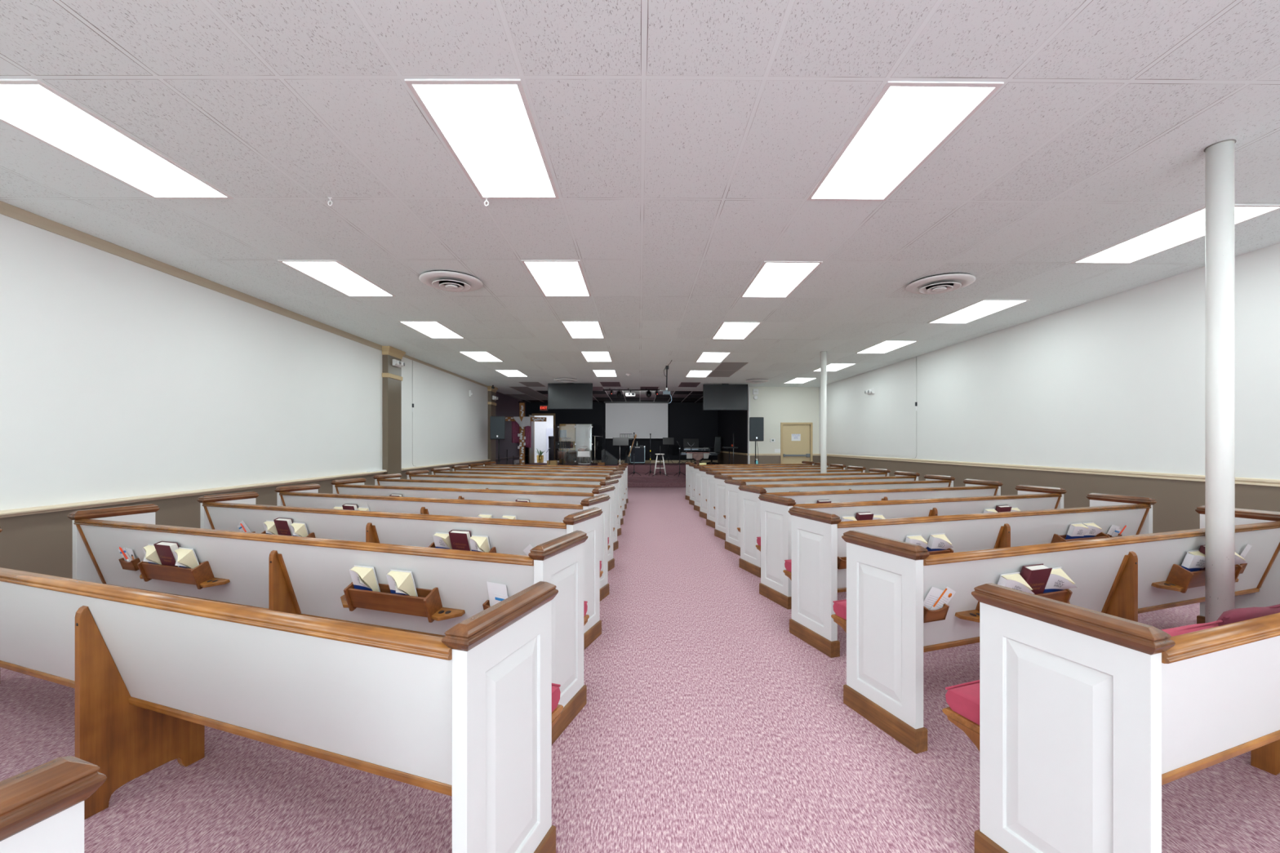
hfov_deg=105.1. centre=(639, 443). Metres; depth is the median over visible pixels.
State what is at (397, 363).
emergency light
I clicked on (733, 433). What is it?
metal pole
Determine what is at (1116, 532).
card
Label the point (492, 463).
pew
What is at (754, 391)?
fire alarm strobe
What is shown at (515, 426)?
cloth
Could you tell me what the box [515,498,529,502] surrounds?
hymnal
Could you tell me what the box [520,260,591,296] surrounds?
recessed light
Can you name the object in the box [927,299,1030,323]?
recessed light
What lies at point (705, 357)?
recessed light
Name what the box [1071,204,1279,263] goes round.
recessed light
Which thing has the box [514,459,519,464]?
wall heater
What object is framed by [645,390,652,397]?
lamp
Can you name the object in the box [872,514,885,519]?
bible
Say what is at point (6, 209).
trim
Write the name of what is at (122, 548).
card
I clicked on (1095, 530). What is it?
bible
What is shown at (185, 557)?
bible
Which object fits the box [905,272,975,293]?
ceiling vent
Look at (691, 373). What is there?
recessed light
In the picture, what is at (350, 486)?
pew
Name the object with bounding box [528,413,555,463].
door frame
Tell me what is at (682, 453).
keyboard
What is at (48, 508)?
trim
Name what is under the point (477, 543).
bible
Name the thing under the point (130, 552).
card
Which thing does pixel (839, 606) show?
cushion
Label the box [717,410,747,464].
wall
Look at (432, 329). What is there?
recessed light
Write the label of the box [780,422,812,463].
door
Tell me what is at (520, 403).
wooden cross
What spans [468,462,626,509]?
pew
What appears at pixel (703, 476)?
pew
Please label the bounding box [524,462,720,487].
stage platform
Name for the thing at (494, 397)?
emergency light
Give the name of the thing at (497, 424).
loudspeaker
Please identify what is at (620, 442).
music stand
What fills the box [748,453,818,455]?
trim
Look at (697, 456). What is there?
pulpit
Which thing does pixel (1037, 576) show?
hymnal
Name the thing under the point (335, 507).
bible
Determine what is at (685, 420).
wall
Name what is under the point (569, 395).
television
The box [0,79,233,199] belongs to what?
recessed light
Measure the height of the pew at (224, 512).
0.966 m
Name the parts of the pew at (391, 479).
panel, backrest, rail, panel, board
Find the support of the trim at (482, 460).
attached to the wall at (120, 377)
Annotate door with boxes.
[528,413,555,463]
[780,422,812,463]
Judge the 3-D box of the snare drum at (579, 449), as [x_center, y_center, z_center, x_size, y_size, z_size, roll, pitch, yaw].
[-2.450,0.536,20.743,0.368,0.686,0.382,0,0,0]
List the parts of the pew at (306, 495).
trim, panel, rail, backrest, panel, board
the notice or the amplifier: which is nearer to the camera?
the notice
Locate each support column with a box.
[820,351,826,473]
[1204,138,1236,622]
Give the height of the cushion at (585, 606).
0.091 m
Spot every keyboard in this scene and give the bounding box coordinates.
[680,452,717,455]
[683,448,710,450]
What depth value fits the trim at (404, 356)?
12.00 m
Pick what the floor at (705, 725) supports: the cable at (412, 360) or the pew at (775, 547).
the pew at (775, 547)
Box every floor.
[0,487,1279,852]
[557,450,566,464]
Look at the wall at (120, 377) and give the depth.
5.00 m
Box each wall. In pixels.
[0,213,488,578]
[495,391,525,464]
[525,402,717,462]
[534,415,553,461]
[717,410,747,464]
[749,386,818,465]
[818,242,1279,533]
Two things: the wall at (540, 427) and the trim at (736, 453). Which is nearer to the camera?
the trim at (736, 453)
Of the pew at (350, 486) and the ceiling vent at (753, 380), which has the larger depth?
the ceiling vent at (753, 380)
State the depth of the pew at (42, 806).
0.72 m
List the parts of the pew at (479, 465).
rail, backrest, panel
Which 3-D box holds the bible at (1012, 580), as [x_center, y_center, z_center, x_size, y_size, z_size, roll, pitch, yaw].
[1.917,0.773,2.515,0.138,0.206,0.146,0,0,-19]
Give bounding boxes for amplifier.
[630,445,644,464]
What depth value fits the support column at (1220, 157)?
2.94 m
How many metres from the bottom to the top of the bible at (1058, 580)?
0.206 m
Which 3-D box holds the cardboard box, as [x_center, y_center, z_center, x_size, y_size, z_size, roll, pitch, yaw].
[-3.360,0.912,18.850,0.350,0.504,0.300,0,0,0]
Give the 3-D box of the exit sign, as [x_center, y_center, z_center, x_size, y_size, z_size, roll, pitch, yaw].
[-4.253,-1.570,21.767,0.340,0.240,0.066,0,0,0]
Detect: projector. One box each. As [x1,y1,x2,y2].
[625,391,635,396]
[662,365,670,395]
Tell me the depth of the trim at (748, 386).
15.66 m
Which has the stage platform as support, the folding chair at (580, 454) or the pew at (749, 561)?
the folding chair at (580, 454)
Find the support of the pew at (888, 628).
on the floor at (705, 725)
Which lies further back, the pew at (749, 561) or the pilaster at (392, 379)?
the pilaster at (392, 379)
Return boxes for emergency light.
[392,359,404,367]
[492,395,498,399]
[864,388,874,395]
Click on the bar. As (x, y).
(628, 389)
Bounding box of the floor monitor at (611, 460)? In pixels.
[601,448,617,465]
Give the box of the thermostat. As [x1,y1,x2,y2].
[770,438,775,442]
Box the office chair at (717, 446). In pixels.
[703,436,720,464]
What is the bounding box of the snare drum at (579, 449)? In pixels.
[577,448,586,463]
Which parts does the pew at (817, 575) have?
seat, panel, board, rail, backrest, rail, panel, trim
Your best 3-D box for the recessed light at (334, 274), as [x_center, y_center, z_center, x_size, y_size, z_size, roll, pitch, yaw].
[-3.331,-1.834,5.507,0.586,0.008,1.195,0,0,0]
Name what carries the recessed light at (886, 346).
in the ceiling
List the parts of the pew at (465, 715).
rail, rail, backrest, panel, board, seat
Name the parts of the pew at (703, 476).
panel, board, rail, backrest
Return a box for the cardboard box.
[546,460,557,465]
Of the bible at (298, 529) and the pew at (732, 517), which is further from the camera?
the pew at (732, 517)
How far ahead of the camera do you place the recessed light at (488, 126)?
2.89 m
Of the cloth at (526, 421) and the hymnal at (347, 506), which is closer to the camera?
the hymnal at (347, 506)
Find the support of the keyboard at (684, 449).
on the keyboard stand
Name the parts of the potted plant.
pot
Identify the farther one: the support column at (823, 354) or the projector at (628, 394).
the projector at (628, 394)
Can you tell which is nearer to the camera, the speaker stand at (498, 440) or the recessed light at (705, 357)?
the recessed light at (705, 357)
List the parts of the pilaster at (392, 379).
crown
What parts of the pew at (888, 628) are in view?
seat, panel, board, rail, rail, backrest, board, panel, trim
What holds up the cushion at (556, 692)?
on the pew at (465, 715)
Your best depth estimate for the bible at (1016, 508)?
5.09 m
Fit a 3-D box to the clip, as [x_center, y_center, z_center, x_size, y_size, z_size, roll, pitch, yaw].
[-2.315,-1.808,3.665,0.036,0.068,0.012,0,0,0]
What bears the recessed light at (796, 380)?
in the ceiling
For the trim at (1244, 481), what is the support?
attached to the wall at (1117, 381)
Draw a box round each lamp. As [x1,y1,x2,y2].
[616,390,622,397]
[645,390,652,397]
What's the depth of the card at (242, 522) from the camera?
4.39 m
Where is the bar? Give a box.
[603,388,659,391]
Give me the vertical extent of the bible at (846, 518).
0.206 m
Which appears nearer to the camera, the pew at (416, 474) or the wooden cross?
the pew at (416, 474)
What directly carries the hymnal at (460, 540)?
in the pew at (224, 512)
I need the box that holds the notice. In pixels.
[791,434,800,440]
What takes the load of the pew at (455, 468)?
on the floor at (705, 725)
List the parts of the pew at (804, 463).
board, panel, backrest, rail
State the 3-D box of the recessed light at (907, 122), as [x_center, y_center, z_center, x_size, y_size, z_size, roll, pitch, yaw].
[1.546,-1.822,3.069,0.586,0.010,1.195,0,0,0]
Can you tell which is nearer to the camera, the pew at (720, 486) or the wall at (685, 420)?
the pew at (720, 486)
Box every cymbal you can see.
[560,436,571,464]
[579,445,588,463]
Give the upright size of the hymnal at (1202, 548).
0.239 m
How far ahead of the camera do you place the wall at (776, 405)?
15.60 m
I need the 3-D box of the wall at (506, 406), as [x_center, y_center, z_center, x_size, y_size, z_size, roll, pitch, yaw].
[-5.110,-0.200,19.050,0.180,3.300,5.800,0,0,0]
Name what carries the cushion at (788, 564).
on the pew at (817, 575)
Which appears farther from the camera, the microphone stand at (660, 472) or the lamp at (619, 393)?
the microphone stand at (660, 472)
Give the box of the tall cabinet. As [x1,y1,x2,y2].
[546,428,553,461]
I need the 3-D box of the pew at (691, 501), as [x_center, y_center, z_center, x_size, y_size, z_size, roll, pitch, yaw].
[2.909,0.967,11.986,3.487,0.966,0.654,0,0,-14]
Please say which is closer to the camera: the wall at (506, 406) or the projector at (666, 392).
the projector at (666, 392)
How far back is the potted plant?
22.23 m
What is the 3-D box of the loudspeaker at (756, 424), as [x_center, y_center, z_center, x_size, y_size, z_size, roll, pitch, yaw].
[3.545,-0.428,14.956,0.425,0.723,0.388,0,0,2]
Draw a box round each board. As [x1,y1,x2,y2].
[559,423,575,463]
[575,423,591,463]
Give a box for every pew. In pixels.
[0,528,563,852]
[0,755,106,852]
[67,503,589,744]
[196,491,603,650]
[274,483,609,601]
[330,477,615,571]
[373,473,618,551]
[405,470,622,536]
[430,466,623,524]
[451,464,625,515]
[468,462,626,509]
[482,461,628,503]
[684,461,814,500]
[688,462,828,505]
[693,463,846,511]
[698,466,866,519]
[705,468,890,528]
[713,471,919,540]
[723,474,955,555]
[737,479,1003,577]
[755,484,1066,609]
[782,493,1156,657]
[831,505,1279,754]
[942,582,1279,852]
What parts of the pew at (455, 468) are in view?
backrest, rail, panel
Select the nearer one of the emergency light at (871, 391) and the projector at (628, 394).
the emergency light at (871, 391)
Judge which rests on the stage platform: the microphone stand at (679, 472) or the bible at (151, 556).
the microphone stand at (679, 472)
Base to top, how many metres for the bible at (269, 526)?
0.206 m
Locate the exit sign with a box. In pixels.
[539,405,547,410]
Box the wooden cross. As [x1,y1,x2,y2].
[505,402,546,464]
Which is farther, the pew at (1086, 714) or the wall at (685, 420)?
the wall at (685, 420)
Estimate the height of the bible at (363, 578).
0.206 m
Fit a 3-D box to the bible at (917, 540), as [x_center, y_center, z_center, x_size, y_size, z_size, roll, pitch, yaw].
[2.002,0.772,3.560,0.138,0.206,0.136,0,0,-18]
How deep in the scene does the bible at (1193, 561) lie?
3.04 m
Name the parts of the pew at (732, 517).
board, panel, rail, backrest, panel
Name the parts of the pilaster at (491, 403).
crown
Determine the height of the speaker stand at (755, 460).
1.516 m
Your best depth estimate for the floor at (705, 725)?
2.18 m
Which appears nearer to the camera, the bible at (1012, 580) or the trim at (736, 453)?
the bible at (1012, 580)
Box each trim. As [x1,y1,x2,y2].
[0,200,382,351]
[0,470,386,518]
[401,459,490,471]
[403,355,488,387]
[495,455,527,459]
[720,450,747,455]
[747,386,749,464]
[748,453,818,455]
[818,453,1279,487]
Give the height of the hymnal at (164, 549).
0.239 m
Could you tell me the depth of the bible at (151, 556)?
3.19 m
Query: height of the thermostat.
0.110 m
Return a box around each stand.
[497,440,499,464]
[555,441,570,465]
[591,435,600,465]
[613,437,628,463]
[619,433,632,464]
[628,432,640,476]
[644,433,657,475]
[653,445,668,476]
[662,437,674,463]
[673,440,685,476]
[683,438,698,463]
[721,446,737,464]
[754,441,756,464]
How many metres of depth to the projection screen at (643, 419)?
21.55 m
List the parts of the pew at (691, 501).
board, panel, rail, backrest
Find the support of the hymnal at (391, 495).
in the pew at (350, 486)
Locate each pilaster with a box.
[382,346,405,479]
[487,386,497,462]
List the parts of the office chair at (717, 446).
backrest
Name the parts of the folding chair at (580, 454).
backrest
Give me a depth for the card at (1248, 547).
3.27 m
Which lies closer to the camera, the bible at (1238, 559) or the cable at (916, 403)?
the bible at (1238, 559)
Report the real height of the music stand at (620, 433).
1.271 m
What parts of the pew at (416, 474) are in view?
backrest, rail, panel, board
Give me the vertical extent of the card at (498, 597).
0.113 m
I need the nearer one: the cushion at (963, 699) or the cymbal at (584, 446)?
the cushion at (963, 699)
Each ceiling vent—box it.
[418,270,483,292]
[554,377,577,382]
[745,378,768,383]
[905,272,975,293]
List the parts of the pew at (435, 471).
backrest, rail, panel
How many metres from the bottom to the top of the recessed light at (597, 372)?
0.008 m
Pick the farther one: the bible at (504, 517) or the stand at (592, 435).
the stand at (592, 435)
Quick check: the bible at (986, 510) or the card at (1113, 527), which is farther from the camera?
the bible at (986, 510)
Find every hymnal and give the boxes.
[153,541,179,567]
[273,517,293,536]
[342,503,358,510]
[389,493,402,496]
[448,529,471,551]
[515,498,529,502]
[816,499,831,503]
[855,511,873,520]
[995,505,1012,512]
[1019,564,1052,594]
[1198,545,1204,570]
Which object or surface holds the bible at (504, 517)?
in the pew at (306, 495)
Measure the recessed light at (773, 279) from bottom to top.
0.010 m
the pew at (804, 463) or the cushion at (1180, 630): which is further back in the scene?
the pew at (804, 463)
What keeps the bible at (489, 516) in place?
in the pew at (306, 495)
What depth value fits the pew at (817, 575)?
3.67 m
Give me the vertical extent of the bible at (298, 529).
0.206 m
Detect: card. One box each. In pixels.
[118,547,131,561]
[125,547,135,560]
[237,523,247,532]
[239,520,251,532]
[486,581,507,606]
[493,593,508,604]
[523,544,533,555]
[923,586,943,609]
[930,586,955,610]
[1106,524,1119,535]
[1111,528,1120,537]
[1238,543,1251,564]
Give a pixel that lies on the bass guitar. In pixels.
(628, 456)
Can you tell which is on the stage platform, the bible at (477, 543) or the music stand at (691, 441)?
the music stand at (691, 441)
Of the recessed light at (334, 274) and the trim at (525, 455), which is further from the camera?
the trim at (525, 455)
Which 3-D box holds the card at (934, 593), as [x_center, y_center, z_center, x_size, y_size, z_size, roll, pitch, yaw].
[1.443,0.772,2.406,0.154,0.156,0.042,0,0,-25]
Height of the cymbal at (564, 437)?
1.149 m
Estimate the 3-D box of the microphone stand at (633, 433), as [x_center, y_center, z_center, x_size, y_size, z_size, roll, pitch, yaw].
[-0.166,0.384,17.463,0.451,1.555,0.442,0,0,0]
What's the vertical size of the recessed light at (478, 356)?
0.008 m
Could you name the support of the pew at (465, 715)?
on the floor at (705, 725)
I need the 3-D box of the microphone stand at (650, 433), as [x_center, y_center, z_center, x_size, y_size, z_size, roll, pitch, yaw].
[0.424,0.399,17.763,0.451,1.525,0.442,0,0,0]
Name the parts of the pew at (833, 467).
board, panel, rail, backrest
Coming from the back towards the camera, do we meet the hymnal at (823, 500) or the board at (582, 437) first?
the board at (582, 437)
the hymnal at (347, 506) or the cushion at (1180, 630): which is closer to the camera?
the cushion at (1180, 630)
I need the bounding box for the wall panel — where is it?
[829,357,915,457]
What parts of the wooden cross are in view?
post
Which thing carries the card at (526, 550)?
in the pew at (224, 512)
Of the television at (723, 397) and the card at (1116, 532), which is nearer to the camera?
the card at (1116, 532)
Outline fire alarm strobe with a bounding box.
[752,389,758,394]
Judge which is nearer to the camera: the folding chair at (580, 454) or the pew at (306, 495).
the pew at (306, 495)
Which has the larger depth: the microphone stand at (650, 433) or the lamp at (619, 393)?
the microphone stand at (650, 433)
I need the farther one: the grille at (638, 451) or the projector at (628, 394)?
the grille at (638, 451)
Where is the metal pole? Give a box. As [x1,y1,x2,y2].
[733,432,733,464]
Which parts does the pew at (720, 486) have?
board, panel, rail, backrest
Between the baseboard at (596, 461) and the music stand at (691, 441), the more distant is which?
the baseboard at (596, 461)
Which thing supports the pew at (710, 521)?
on the floor at (705, 725)
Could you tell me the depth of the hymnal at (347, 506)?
5.12 m
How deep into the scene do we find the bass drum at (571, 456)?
20.15 m
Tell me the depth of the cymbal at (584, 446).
20.50 m
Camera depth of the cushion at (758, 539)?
4.87 m
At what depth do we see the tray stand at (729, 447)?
16.77 m
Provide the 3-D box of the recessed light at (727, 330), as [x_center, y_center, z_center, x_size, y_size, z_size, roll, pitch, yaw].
[1.546,-1.822,7.945,0.586,0.010,1.195,0,0,0]
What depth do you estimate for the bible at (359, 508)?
5.09 m
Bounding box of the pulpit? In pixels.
[685,452,710,464]
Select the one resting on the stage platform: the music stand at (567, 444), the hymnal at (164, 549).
the music stand at (567, 444)
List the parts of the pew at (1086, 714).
seat, board, panel, rail, rail, backrest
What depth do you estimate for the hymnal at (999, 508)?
5.02 m
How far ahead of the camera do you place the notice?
15.62 m
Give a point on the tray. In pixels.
(722, 446)
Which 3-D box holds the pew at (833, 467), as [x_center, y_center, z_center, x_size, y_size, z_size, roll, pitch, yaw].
[2.909,0.967,10.976,3.487,0.966,0.654,0,0,-14]
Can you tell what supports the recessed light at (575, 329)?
in the ceiling
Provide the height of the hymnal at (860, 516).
0.239 m
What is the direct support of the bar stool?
on the stage platform
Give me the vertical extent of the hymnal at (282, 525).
0.239 m
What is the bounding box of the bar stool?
[653,453,666,475]
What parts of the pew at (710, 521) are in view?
board, panel, rail, backrest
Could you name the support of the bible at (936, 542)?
in the pew at (817, 575)
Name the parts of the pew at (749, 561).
board, panel, rail, backrest, panel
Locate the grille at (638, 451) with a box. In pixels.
[631,447,644,462]
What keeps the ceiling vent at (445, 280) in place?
in the ceiling
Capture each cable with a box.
[412,360,413,466]
[912,402,917,458]
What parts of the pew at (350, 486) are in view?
panel, rail, backrest, panel, board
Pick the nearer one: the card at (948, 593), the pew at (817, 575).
the card at (948, 593)
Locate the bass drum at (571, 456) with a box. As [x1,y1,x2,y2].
[563,449,579,464]
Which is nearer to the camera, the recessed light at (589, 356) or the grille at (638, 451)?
the recessed light at (589, 356)
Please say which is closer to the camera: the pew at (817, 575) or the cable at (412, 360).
the pew at (817, 575)
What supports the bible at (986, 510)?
in the pew at (775, 547)
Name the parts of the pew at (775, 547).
board, panel, rail, backrest, panel, trim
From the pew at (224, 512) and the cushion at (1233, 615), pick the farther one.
the pew at (224, 512)
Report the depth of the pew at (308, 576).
2.79 m
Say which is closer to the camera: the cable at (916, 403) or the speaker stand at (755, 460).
the cable at (916, 403)
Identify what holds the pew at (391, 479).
on the floor at (705, 725)
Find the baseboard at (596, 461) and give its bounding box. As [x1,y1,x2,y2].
[558,460,717,462]
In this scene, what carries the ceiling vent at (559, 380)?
in the ceiling
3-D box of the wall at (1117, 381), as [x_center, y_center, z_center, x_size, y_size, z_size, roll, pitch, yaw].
[5.795,-0.200,5.775,0.150,3.300,19.950,0,0,0]
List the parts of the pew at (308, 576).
trim, panel, rail, rail, backrest, panel, board, seat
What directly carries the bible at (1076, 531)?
in the pew at (817, 575)
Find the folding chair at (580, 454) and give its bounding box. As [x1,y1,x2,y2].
[577,451,591,466]
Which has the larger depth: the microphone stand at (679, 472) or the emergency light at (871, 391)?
the microphone stand at (679, 472)
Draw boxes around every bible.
[142,544,161,564]
[173,546,199,568]
[262,520,278,534]
[289,522,308,537]
[332,506,342,509]
[349,564,380,591]
[355,506,369,511]
[386,569,417,596]
[432,532,452,549]
[469,535,490,552]
[477,513,492,518]
[501,515,516,519]
[840,515,857,521]
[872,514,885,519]
[905,534,928,548]
[926,533,953,551]
[983,508,997,513]
[997,572,1034,594]
[1010,506,1020,511]
[1043,567,1076,593]
[1065,523,1089,539]
[1082,522,1102,537]
[1180,550,1204,572]
[1235,552,1247,564]
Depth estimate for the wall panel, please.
11.78 m
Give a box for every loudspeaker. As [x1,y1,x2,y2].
[489,416,505,439]
[749,417,764,441]
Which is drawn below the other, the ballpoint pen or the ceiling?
the ballpoint pen
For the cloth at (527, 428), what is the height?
0.970 m
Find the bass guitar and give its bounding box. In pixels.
[624,434,636,463]
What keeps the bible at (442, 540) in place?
in the pew at (224, 512)
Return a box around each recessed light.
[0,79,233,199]
[277,260,395,296]
[397,320,465,338]
[404,79,559,199]
[457,351,503,361]
[494,369,528,376]
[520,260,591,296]
[560,320,604,338]
[580,351,612,361]
[591,369,617,376]
[684,369,712,377]
[695,351,731,362]
[711,321,761,339]
[740,261,822,297]
[783,377,817,383]
[806,80,1004,200]
[812,363,857,371]
[855,340,919,353]
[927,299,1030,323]
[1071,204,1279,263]
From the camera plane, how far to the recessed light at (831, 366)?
11.48 m
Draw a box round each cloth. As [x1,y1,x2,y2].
[511,421,519,443]
[513,416,530,426]
[524,421,531,448]
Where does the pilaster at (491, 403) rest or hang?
attached to the wall at (120, 377)
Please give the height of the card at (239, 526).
0.150 m
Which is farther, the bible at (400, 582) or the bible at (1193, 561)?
the bible at (1193, 561)
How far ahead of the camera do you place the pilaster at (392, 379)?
9.41 m
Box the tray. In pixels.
[721,446,737,448]
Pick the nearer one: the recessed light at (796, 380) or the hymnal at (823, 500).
the hymnal at (823, 500)
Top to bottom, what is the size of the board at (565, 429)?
1.720 m
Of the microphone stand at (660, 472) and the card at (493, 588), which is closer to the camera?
the card at (493, 588)
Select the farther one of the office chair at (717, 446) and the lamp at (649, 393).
the office chair at (717, 446)
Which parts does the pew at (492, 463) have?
rail, backrest, panel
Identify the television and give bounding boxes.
[547,382,592,408]
[702,383,747,410]
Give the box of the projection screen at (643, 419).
[604,401,669,438]
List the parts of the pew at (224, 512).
trim, panel, rail, backrest, panel, board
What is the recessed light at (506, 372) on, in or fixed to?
in the ceiling
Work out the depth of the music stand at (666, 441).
20.63 m
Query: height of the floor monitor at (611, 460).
0.642 m
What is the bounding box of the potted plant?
[536,448,543,462]
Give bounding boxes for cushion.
[551,683,560,712]
[583,600,587,616]
[756,537,760,546]
[784,559,791,572]
[832,599,846,619]
[945,680,979,725]
[1161,620,1222,636]
[1215,604,1279,626]
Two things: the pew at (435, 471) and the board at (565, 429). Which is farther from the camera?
the board at (565, 429)
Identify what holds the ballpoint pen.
in the pew at (308, 576)
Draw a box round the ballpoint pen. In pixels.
[119,546,129,561]
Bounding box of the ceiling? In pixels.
[0,0,1279,402]

